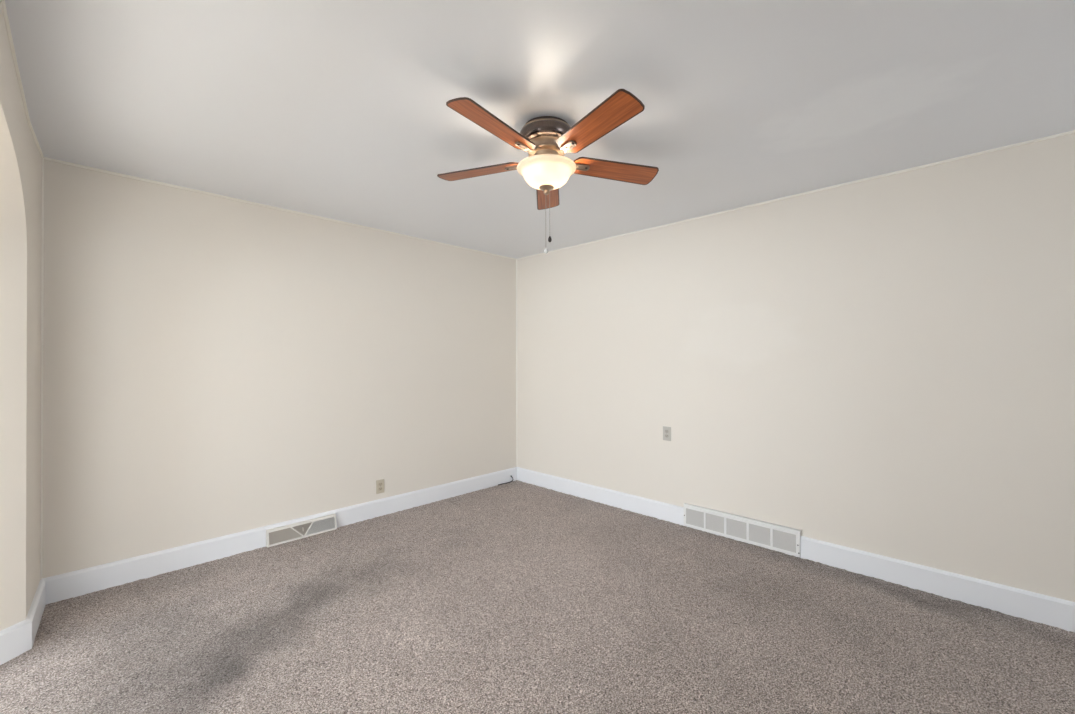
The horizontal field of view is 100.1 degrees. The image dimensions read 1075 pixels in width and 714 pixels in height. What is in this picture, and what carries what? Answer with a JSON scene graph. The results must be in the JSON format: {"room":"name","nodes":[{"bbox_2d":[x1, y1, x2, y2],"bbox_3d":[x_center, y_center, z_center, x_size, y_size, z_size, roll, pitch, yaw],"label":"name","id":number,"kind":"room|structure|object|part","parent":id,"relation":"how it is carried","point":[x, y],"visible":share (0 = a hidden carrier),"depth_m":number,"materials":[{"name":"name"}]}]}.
{"room":"empty living room","nodes":[
{"label":"empty living room","id":0,"kind":"room"},
{"bbox_2d":[0,2,41,630],"bbox_3d":[-0.443,0.161,0.046,6.600,2.540,0.280,0,0,44],"label":"wall","id":1,"kind":"structure","parent":0,"point":[20,157],"depth_m":2.03,"materials":[{"name":"beige paint"}]},
{"bbox_2d":[0,0,43,158],"bbox_3d":[-0.394,-1.105,0.177,6.500,0.015,0.045,0,0,44],"label":"trim","id":2,"kind":"structure","parent":1,"relation":"attached to","point":[3,4],"depth_m":1.71,"materials":[{"name":"beige paint"}]},
{"bbox_2d":[0,580,45,664],"bbox_3d":[-2.455,1.290,2.127,0.190,0.170,0.760,0,0,-24],"label":"baseboard","id":3,"kind":"structure","parent":1,"relation":"attached to","point":[19,638],"depth_m":2.05,"materials":[{"name":"white paint"}]},
{"bbox_2d":[43,160,515,577],"bbox_3d":[-2.695,0.177,2.563,0.140,2.540,7.190,0,0,44],"label":"wall","id":4,"kind":"structure","parent":0,"point":[214,366],"depth_m":3.11,"materials":[{"name":"beige paint"}]},
{"bbox_2d":[41,159,43,578],"bbox_3d":[-2.703,0.057,2.454,0.012,2.300,0.012,0,0,44],"label":"trim","id":5,"kind":"structure","parent":4,"relation":"attached to","point":[42,287],"depth_m":2.45,"materials":[{"name":"beige paint"}]},
{"bbox_2d":[41,467,516,604],"bbox_3d":[-1.458,1.295,3.709,0.024,0.170,3.538,0,0,44],"label":"baseboard","id":6,"kind":"structure","parent":4,"relation":"attached to","point":[80,582],"depth_m":3.00,"materials":[{"name":"white paint"}]},
{"bbox_2d":[44,157,516,259],"bbox_3d":[-1.469,-1.086,3.724,0.020,0.021,3.540,0,0,44],"label":"trim","id":7,"kind":"structure","parent":4,"relation":"attached to","point":[45,158],"depth_m":3.12,"materials":[{"name":"beige paint"}]},
{"bbox_2d":[266,513,336,547],"bbox_3d":[-1.751,1.289,3.363,0.041,0.113,0.482,0,0,44],"label":"wall vent","id":8,"kind":"object","parent":4,"relation":"in","point":[299,530],"visible":1,"depth_m":3.34,"materials":[{"name":"beige metal"}]},
{"bbox_3d":[-1.833,1.291,3.275,0.023,0.083,0.217,0,0,44],"label":"fin panel","id":9,"kind":"part","parent":8,"relation":"part of","materials":[{"name":"beige metal"}]},
{"bbox_3d":[-1.751,1.290,3.360,0.022,0.079,0.134,0,0,44],"label":"fin panel","id":10,"kind":"part","parent":8,"relation":"part of","materials":[{"name":"beige metal"}]},
{"bbox_3d":[-1.753,1.293,3.365,0.018,0.085,0.458,0,0,44],"label":"damper plate","id":11,"kind":"part","parent":8,"relation":"part of","materials":[{"name":"beige metal"}]},
{"bbox_3d":[-1.665,1.292,3.446,0.023,0.083,0.222,0,0,44],"label":"fin panel","id":12,"kind":"part","parent":8,"relation":"part of","materials":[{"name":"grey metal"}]},
{"bbox_2d":[376,479,383,493],"bbox_3d":[-1.340,1.103,3.837,0.008,0.115,0.072,0,0,44],"label":"wall outlet","id":13,"kind":"object","parent":4,"relation":"attached to","point":[379,483],"visible":1,"depth_m":3.83,"materials":[{"name":"beige plastic"}]},
{"bbox_2d":[516,260,516,466],"bbox_3d":[-0.229,0.064,4.983,0.016,2.300,0.016,0,0,44],"label":"trim","id":14,"kind":"structure","parent":4,"relation":"attached to","point":[516,260],"depth_m":4.98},
{"bbox_2d":[0,480,1074,713],"bbox_3d":[0.846,1.335,1.356,6.800,0.006,3.800,0,0,44],"label":"floor","id":15,"kind":"structure","parent":0,"point":[514,597],"depth_m":2.18,"materials":[{"name":"beige carpet"}]},
{"bbox_2d":[5,0,1074,258],"bbox_3d":[-0.285,-1.179,0.210,6.890,0.140,7.190,0,0,44],"label":"ceiling","id":16,"kind":"structure","parent":0,"point":[332,109],"depth_m":1.90,"materials":[{"name":"paint"}]},
{"bbox_2d":[437,89,658,252],"bbox_3d":[0.034,-0.798,2.126,1.116,0.604,1.099,0,0,44],"label":"ceiling fan","id":17,"kind":"object","parent":16,"relation":"hanging from","point":[546,140],"visible":1,"depth_m":2.05,"materials":[{"name":"brown wood"}]},
{"bbox_3d":[-0.288,-0.938,2.278,0.451,0.006,0.136,-1,9,20],"label":"blade","id":18,"kind":"part","parent":17,"relation":"part of","materials":[{"name":"brown wood"}]},
{"bbox_3d":[-0.175,-0.961,1.878,0.136,0.006,0.451,14,5,38],"label":"blade","id":19,"kind":"part","parent":17,"relation":"part of","materials":[{"name":"brown wood"}]},
{"bbox_3d":[0.043,-0.862,2.155,0.284,0.096,0.284,0,0,44],"label":"lamp shade","id":20,"kind":"part","parent":17,"relation":"part of","materials":[{"name":"white glass"}]},
{"bbox_3d":[0.057,-0.919,2.508,0.136,0.006,0.451,-12,-4,2],"label":"blade","id":21,"kind":"part","parent":17,"relation":"part of","materials":[{"name":"brown wood"}]},
{"bbox_3d":[0.240,-0.957,1.862,0.136,0.006,0.451,18,-12,-32],"label":"blade","id":22,"kind":"part","parent":17,"relation":"part of","materials":[{"name":"brown wood"}]},
{"bbox_3d":[0.384,-0.931,2.251,0.451,0.006,0.136,2,-16,-16],"label":"blade","id":23,"kind":"part","parent":17,"relation":"part of","materials":[{"name":"brown wood"}]},
{"bbox_2d":[517,133,1074,601],"bbox_3d":[2.233,0.168,2.674,6.750,2.540,0.140,0,0,44],"label":"wall","id":24,"kind":"structure","parent":0,"point":[885,366],"depth_m":2.85,"materials":[{"name":"beige paint"}]},
{"bbox_2d":[663,426,670,440],"bbox_3d":[1.067,0.631,3.710,0.072,0.115,0.008,0,0,44],"label":"wall outlet","id":25,"kind":"object","parent":24,"relation":"attached to","point":[666,430],"visible":1,"depth_m":3.71,"materials":[{"name":"grey plastic"}]},
{"bbox_2d":[684,503,800,556],"bbox_3d":[1.465,1.251,3.298,0.825,0.176,0.031,0,0,44],"label":"air vent","id":26,"kind":"object","parent":24,"relation":"in","point":[772,536],"visible":1,"depth_m":3.25,"materials":[{"name":"white metal"}]},
{"bbox_3d":[1.230,1.256,3.517,0.146,0.124,0.008,0,0,44],"label":"louvre panel","id":27,"kind":"part","parent":26,"relation":"part of","materials":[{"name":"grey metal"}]},
{"bbox_3d":[1.342,1.256,3.407,0.142,0.124,0.008,0,0,44],"label":"louvre panel","id":28,"kind":"part","parent":26,"relation":"part of","materials":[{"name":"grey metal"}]},
{"bbox_3d":[1.456,1.255,3.296,0.144,0.124,0.008,0,0,44],"label":"louvre panel","id":29,"kind":"part","parent":26,"relation":"part of","materials":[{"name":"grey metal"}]},
{"bbox_3d":[1.571,1.254,3.184,0.143,0.124,0.008,0,0,44],"label":"louvre panel","id":30,"kind":"part","parent":26,"relation":"part of","materials":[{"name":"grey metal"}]},
{"bbox_3d":[1.685,1.254,3.073,0.145,0.124,0.008,0,0,44],"label":"louvre panel","id":31,"kind":"part","parent":26,"relation":"part of","materials":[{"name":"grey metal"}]},
{"bbox_2d":[517,467,1074,631],"bbox_3d":[2.134,1.283,2.658,6.580,0.170,0.024,0,0,44],"label":"baseboard","id":32,"kind":"structure","parent":24,"relation":"attached to","point":[1016,602],"depth_m":2.66,"materials":[{"name":"white paint"}]},
{"bbox_2d":[517,130,1074,259],"bbox_3d":[2.126,-1.098,2.682,6.601,0.021,0.019,0,0,44],"label":"trim","id":33,"kind":"structure","parent":24,"relation":"attached to","point":[1073,131],"depth_m":2.83,"materials":[{"name":"beige paint"}]}
]}

